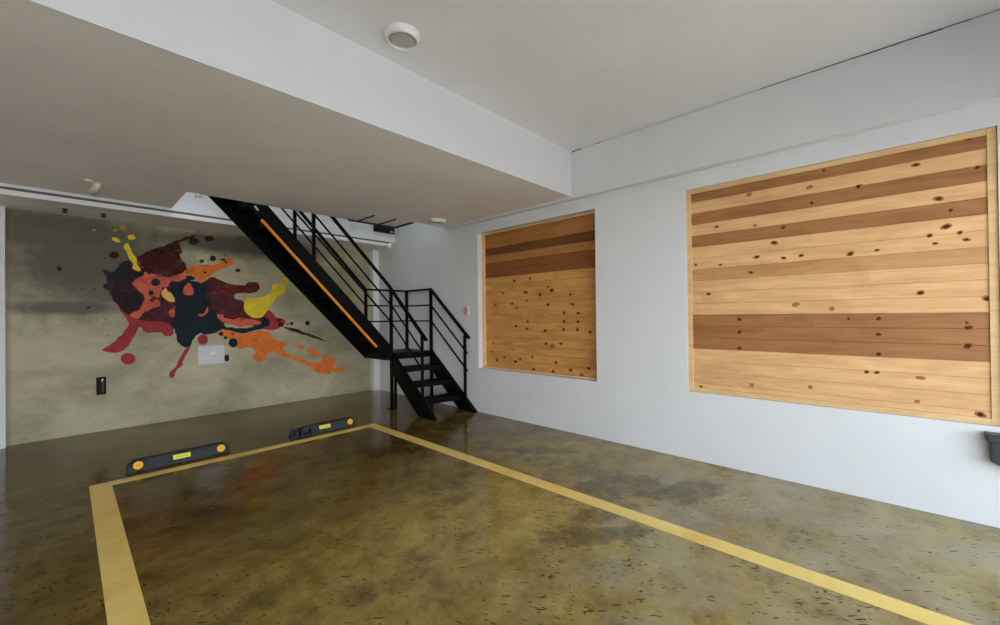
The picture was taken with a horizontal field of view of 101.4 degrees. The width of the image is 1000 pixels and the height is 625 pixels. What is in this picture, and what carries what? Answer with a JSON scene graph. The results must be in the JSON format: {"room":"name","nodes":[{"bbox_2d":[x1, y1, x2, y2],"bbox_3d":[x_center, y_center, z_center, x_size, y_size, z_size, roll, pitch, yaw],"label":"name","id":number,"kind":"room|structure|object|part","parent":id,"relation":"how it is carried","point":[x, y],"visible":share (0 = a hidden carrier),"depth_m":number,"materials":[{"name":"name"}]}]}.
{"room":"indoor parking garage","nodes":[
{"label":"indoor parking garage","id":0,"kind":"room"},
{"bbox_2d":[0,206,6,448],"bbox_3d":[-6.607,0.044,3.475,0.320,2.900,3.088,-1,0,43],"label":"wall","id":1,"kind":"structure","parent":0,"point":[3,392],"depth_m":4.48,"materials":[{"name":"white paint"}]},
{"bbox_2d":[6,208,370,445],"bbox_3d":[-4.066,0.033,6.255,0.200,2.900,4.460,-1,0,43],"label":"wall","id":2,"kind":"structure","parent":0,"point":[55,357],"depth_m":5.25,"materials":[{"name":"concrete"}]},
{"bbox_2d":[96,377,105,394],"bbox_3d":[-4.976,0.913,5.099,0.042,0.218,0.081,-1,0,43],"label":"wall socket","id":3,"kind":"object","parent":2,"relation":"attached to","point":[100,381],"visible":1,"depth_m":5.08,"materials":[{"name":"black plastic"}]},
{"bbox_2d":[57,225,344,377],"bbox_3d":[-4.032,-0.018,6.133,0.018,2.216,3.548,-1,0,43],"label":"wall mural","id":4,"kind":"object","parent":2,"relation":"attached to","point":[147,300],"visible":1,"depth_m":5.76,"materials":[{"name":"paint"}]},
{"bbox_2d":[197,345,224,364],"bbox_3d":[-4.196,0.615,5.944,0.024,0.271,0.325,-1,0,43],"label":"plate","id":5,"kind":"object","parent":2,"relation":"attached to","point":[213,354],"visible":1,"depth_m":5.94,"materials":[{"name":"white"}]},
{"bbox_2d":[0,198,390,250],"bbox_3d":[-4.708,-1.206,4.821,0.886,0.065,7.660,-1,0,43],"label":"ceiling","id":6,"kind":"structure","parent":0,"point":[8,203],"depth_m":5.16,"materials":[{"name":"paint"}]},
{"bbox_2d":[0,183,394,243],"bbox_3d":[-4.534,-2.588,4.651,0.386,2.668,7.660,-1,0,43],"label":"beam","id":7,"kind":"structure","parent":0,"point":[188,203],"depth_m":5.94,"materials":[{"name":"white paint"}]},
{"bbox_2d":[374,225,394,233],"bbox_3d":[-2.039,-1.471,7.217,0.066,0.125,0.380,-1,0,43],"label":"control box","id":8,"kind":"object","parent":7,"relation":"attached to","point":[381,229],"visible":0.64,"depth_m":7.19,"materials":[{"name":"black plastic"}]},
{"bbox_2d":[0,0,569,227],"bbox_3d":[-3.148,-1.615,3.348,3.865,0.620,7.660,-1,0,43],"label":"ceiling","id":9,"kind":"structure","parent":0,"point":[80,100],"depth_m":3.17,"materials":[{"name":"paint"}]},
{"bbox_2d":[85,179,102,194],"bbox_3d":[-4.079,-1.262,4.105,0.335,0.106,0.132,-1,0,43],"label":"stub","id":10,"kind":"object","parent":9,"relation":"attached to","point":[95,187],"visible":0.97,"depth_m":4.09,"materials":[{"name":"beige plastic"}]},
{"bbox_2d":[348,213,412,228],"bbox_3d":[-1.687,-1.295,5.813,0.480,0.022,0.750,-1,0,43],"label":"ceiling hatch","id":11,"kind":"object","parent":9,"relation":"attached to","point":[365,218],"visible":1,"depth_m":5.80,"materials":[{"name":"paint"}]},
{"bbox_3d":[-1.781,-1.304,5.692,0.450,0.003,0.445,-1,0,43],"label":"panel","id":12,"kind":"part","parent":11,"relation":"part of","materials":[{"name":"paint"}]},
{"bbox_3d":[-1.525,-1.305,5.963,0.450,0.003,0.250,-1,0,43],"label":"panel","id":13,"kind":"part","parent":11,"relation":"part of","materials":[{"name":"paint"}]},
{"bbox_2d":[429,218,445,224],"bbox_3d":[-0.887,-1.290,5.815,0.237,0.048,0.237,-1,0,43],"label":"ceiling light","id":14,"kind":"object","parent":9,"relation":"attached to","point":[435,221],"visible":1,"depth_m":5.75,"materials":[{"name":"white plastic"}]},
{"bbox_2d":[370,250,379,390],"bbox_3d":[-2.458,0.146,7.877,0.310,2.660,0.135,-1,0,43],"label":"wall","id":15,"kind":"structure","parent":0,"point":[374,254],"depth_m":7.77,"materials":[{"name":"white paint"}]},
{"bbox_2d":[0,390,999,624],"bbox_3d":[-1.945,1.496,2.357,8.600,0.120,7.850,-1,0,43],"label":"floor","id":16,"kind":"structure","parent":0,"point":[366,526],"depth_m":2.61,"materials":[{"name":"concrete"}]},
{"bbox_2d":[126,442,229,473],"bbox_3d":[-3.134,1.406,4.018,0.131,0.103,0.793,-1,0,43],"label":"wheel stop","id":17,"kind":"object","parent":16,"relation":"on","point":[174,457],"visible":1,"depth_m":3.95,"materials":[{"name":"black rubber"}]},
{"bbox_3d":[-3.098,1.396,3.984,0.019,0.042,0.136,-1,0,43],"label":"label plate","id":18,"kind":"part","parent":17,"relation":"part of","materials":[{"name":"yellow plastic"}]},
{"bbox_2d":[288,417,355,437],"bbox_3d":[-2.170,1.401,5.033,0.131,0.103,0.785,-1,0,43],"label":"wheel stop","id":19,"kind":"object","parent":16,"relation":"on","point":[329,425],"visible":1,"depth_m":4.97,"materials":[{"name":"black rubber"}]},
{"bbox_3d":[-2.137,1.392,4.995,0.019,0.042,0.136,-1,0,43],"label":"label plate","id":20,"kind":"part","parent":19,"relation":"part of","materials":[{"name":"yellow plastic"}]},
{"bbox_2d":[207,195,477,419],"bbox_3d":[-2.041,-0.576,5.423,1.773,4.064,3.089,-1,0,43],"label":"staircase","id":21,"kind":"structure","parent":16,"relation":"on","point":[259,223],"depth_m":5.87,"materials":[{"name":"black metal"}]},
{"bbox_3d":[-2.898,-1.096,5.779,0.040,0.883,0.040,-1,0,43],"label":"post","id":22,"kind":"part","parent":21,"relation":"part of","materials":[{"name":"black metal"}]},
{"bbox_3d":[-2.456,-1.103,5.388,0.040,0.883,0.040,-1,0,43],"label":"post","id":23,"kind":"part","parent":21,"relation":"part of","materials":[{"name":"black metal"}]},
{"bbox_3d":[-2.863,-1.204,5.818,0.012,2.210,2.059,-1,0,43],"label":"rail","id":24,"kind":"part","parent":21,"relation":"part of","materials":[{"name":"black metal"}]},
{"bbox_3d":[-2.866,-1.462,5.820,0.045,2.217,2.066,-1,0,43],"label":"handrail","id":25,"kind":"part","parent":21,"relation":"part of","materials":[{"name":"black metal"}]},
{"bbox_3d":[-2.401,-0.966,5.444,0.012,2.236,2.146,-1,0,43],"label":"rail","id":26,"kind":"part","parent":21,"relation":"part of","materials":[{"name":"black metal"}]},
{"bbox_3d":[-2.404,-1.224,5.445,0.012,2.236,2.146,-1,0,43],"label":"rail","id":27,"kind":"part","parent":21,"relation":"part of","materials":[{"name":"black metal"}]},
{"bbox_3d":[-2.407,-1.482,5.447,0.045,2.243,2.154,-1,0,43],"label":"handrail","id":28,"kind":"part","parent":21,"relation":"part of","materials":[{"name":"black metal"}]},
{"bbox_3d":[-2.148,0.131,6.552,0.040,0.997,0.040,-1,0,43],"label":"post","id":29,"kind":"part","parent":21,"relation":"part of","materials":[{"name":"black metal"}]},
{"bbox_3d":[-1.889,-0.369,6.836,0.045,0.030,0.805,-1,0,43],"label":"handrail","id":30,"kind":"part","parent":21,"relation":"part of","materials":[{"name":"black metal"}]},
{"bbox_3d":[-1.887,-0.111,6.833,0.012,0.024,0.768,-1,0,43],"label":"rail","id":31,"kind":"part","parent":21,"relation":"part of","materials":[{"name":"black metal"}]},
{"bbox_3d":[-1.884,0.147,6.832,0.012,0.024,0.768,-1,0,43],"label":"rail","id":32,"kind":"part","parent":21,"relation":"part of","materials":[{"name":"black metal"}]},
{"bbox_3d":[-1.647,0.540,6.202,0.040,1.832,0.040,-1,0,43],"label":"post","id":33,"kind":"part","parent":21,"relation":"part of","materials":[{"name":"black metal"}]},
{"bbox_3d":[-1.598,1.084,6.247,0.035,0.745,0.035,-1,0,43],"label":"post","id":34,"kind":"part","parent":21,"relation":"part of","materials":[{"name":"black metal"}]},
{"bbox_3d":[-1.631,0.676,6.591,0.735,0.080,0.827,-1,0,43],"label":"landing frame","id":35,"kind":"part","parent":21,"relation":"part of","materials":[{"name":"black metal"}]},
{"bbox_3d":[-1.369,0.210,5.949,0.775,0.682,0.012,-1,0,42],"label":"rail","id":36,"kind":"part","parent":21,"relation":"part of","materials":[{"name":"black metal"}]},
{"bbox_3d":[-1.366,0.468,5.947,0.775,0.682,0.012,-1,0,42],"label":"rail","id":37,"kind":"part","parent":21,"relation":"part of","materials":[{"name":"black metal"}]},
{"bbox_3d":[-1.621,0.128,7.111,0.040,0.997,0.040,-1,0,43],"label":"post","id":38,"kind":"part","parent":21,"relation":"part of","materials":[{"name":"black metal"}]},
{"bbox_3d":[-1.343,0.004,5.926,0.895,0.793,0.045,-1,0,42],"label":"handrail","id":39,"kind":"part","parent":21,"relation":"part of","materials":[{"name":"black metal"}]},
{"bbox_3d":[-1.371,0.142,6.875,0.688,0.024,0.012,-1,0,43],"label":"rail","id":40,"kind":"part","parent":21,"relation":"part of","materials":[{"name":"black metal"}]},
{"bbox_3d":[-1.373,-0.116,6.877,0.688,0.024,0.012,-1,0,43],"label":"rail","id":41,"kind":"part","parent":21,"relation":"part of","materials":[{"name":"black metal"}]},
{"bbox_3d":[-1.379,-0.374,6.881,0.720,0.030,0.045,-1,0,43],"label":"handrail","id":42,"kind":"part","parent":21,"relation":"part of","materials":[{"name":"black metal"}]},
{"bbox_3d":[-1.081,0.770,5.690,0.034,0.935,0.034,-1,0,43],"label":"post","id":43,"kind":"part","parent":21,"relation":"part of","materials":[{"name":"black metal"}]},
{"bbox_3d":[-1.116,0.537,6.636,0.040,1.832,0.040,-1,0,43],"label":"post","id":44,"kind":"part","parent":21,"relation":"part of","materials":[{"name":"black metal"}]},
{"bbox_3d":[-0.799,0.500,6.337,0.886,0.754,0.012,-1,0,43],"label":"rail","id":45,"kind":"part","parent":21,"relation":"part of","materials":[{"name":"black metal"}]},
{"bbox_3d":[-0.802,0.243,6.339,0.886,0.754,0.012,-1,0,43],"label":"rail","id":46,"kind":"part","parent":21,"relation":"part of","materials":[{"name":"black metal"}]},
{"bbox_3d":[-0.792,0.001,6.328,0.935,0.794,0.045,-1,0,43],"label":"handrail","id":47,"kind":"part","parent":21,"relation":"part of","materials":[{"name":"black metal"}]},
{"bbox_3d":[-0.520,0.801,6.075,0.034,0.925,0.034,-1,0,43],"label":"post","id":48,"kind":"part","parent":21,"relation":"part of","materials":[{"name":"black metal"}]},
{"bbox_2d":[89,423,971,624],"bbox_3d":[-0.334,1.417,2.302,6.080,0.002,2.632,-1,0,43],"label":"floor marking","id":49,"kind":"object","parent":16,"relation":"on","point":[123,597],"visible":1,"depth_m":2.45,"materials":[{"name":"yellow paint"}]},
{"bbox_2d":[271,0,999,151],"bbox_3d":[-0.270,-2.022,0.796,3.935,0.300,7.900,-1,0,43],"label":"ceiling","id":50,"kind":"structure","parent":0,"point":[573,74],"depth_m":2.85,"materials":[{"name":"white paint"}]},
{"bbox_2d":[384,22,420,50],"bbox_3d":[-0.651,-1.832,2.731,0.237,0.048,0.237,-1,0,43],"label":"ceiling light","id":51,"kind":"object","parent":50,"relation":"attached to","point":[401,36],"visible":1,"depth_m":2.69,"materials":[{"name":"white plastic"}]},
{"bbox_2d":[379,100,999,527],"bbox_3d":[0.675,-0.475,5.169,8.600,3.800,0.250,-1,0,43],"label":"wall","id":52,"kind":"structure","parent":0,"point":[640,396],"depth_m":4.05,"materials":[{"name":"white paint"}]},
{"bbox_2d":[0,186,388,246],"bbox_3d":[-4.530,-1.198,4.553,0.292,0.052,7.515,-1,0,43],"label":"trim","id":53,"kind":"structure","parent":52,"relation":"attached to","point":[4,193],"depth_m":4.75,"materials":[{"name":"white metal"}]},
{"bbox_2d":[28,0,570,196],"bbox_3d":[-1.743,-1.588,2.016,0.006,0.522,7.650,-1,0,43],"label":"beam","id":54,"kind":"structure","parent":52,"relation":"attached to","point":[266,43],"depth_m":2.65,"materials":[{"name":"paint"}]},
{"bbox_2d":[464,306,468,314],"bbox_3d":[-0.501,-0.027,6.097,0.105,0.140,0.018,-1,0,43],"label":"light switch","id":55,"kind":"object","parent":52,"relation":"attached to","point":[466,308],"visible":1,"depth_m":6.08,"materials":[{"name":"white plastic"}]},
{"bbox_2d":[482,211,596,379],"bbox_3d":[0.453,-0.186,5.377,1.955,1.948,0.075,-1,0,43],"label":"panel","id":56,"kind":"object","parent":52,"relation":"attached to","point":[561,251],"visible":0.93,"depth_m":5.31,"materials":[{"name":"brown wood"}]},
{"bbox_2d":[444,10,999,229],"bbox_3d":[1.423,-1.595,4.233,6.200,0.536,0.098,-1,0,43],"label":"beam","id":57,"kind":"structure","parent":52,"relation":"attached to","point":[956,67],"depth_m":3.20,"materials":[{"name":"paint"}]},
{"bbox_2d":[572,19,969,151],"bbox_3d":[1.935,-1.871,3.682,3.032,0.012,0.003,-1,0,43],"label":"trim","id":58,"kind":"structure","parent":52,"relation":"attached to","point":[968,19],"depth_m":2.95,"materials":[{"name":"black"}]},
{"bbox_2d":[686,127,999,425],"bbox_3d":[2.530,-0.222,3.310,1.923,1.930,0.060,-1,0,43],"label":"panel","id":59,"kind":"object","parent":52,"relation":"attached to","point":[907,233],"visible":1,"depth_m":3.11,"materials":[{"name":"brown wood"}]},
{"bbox_2d":[984,431,999,465],"bbox_3d":[3.252,0.884,2.504,0.358,0.232,0.100,-1,0,43],"label":"wall box","id":60,"kind":"object","parent":52,"relation":"attached to","point":[993,438],"visible":1,"depth_m":2.58,"materials":[{"name":"grey plastic"}]},
{"bbox_3d":[3.252,0.794,2.506,0.358,0.052,0.095,-1,0,43],"label":"lid","id":61,"kind":"part","parent":60,"relation":"part of","materials":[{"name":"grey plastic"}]}
]}

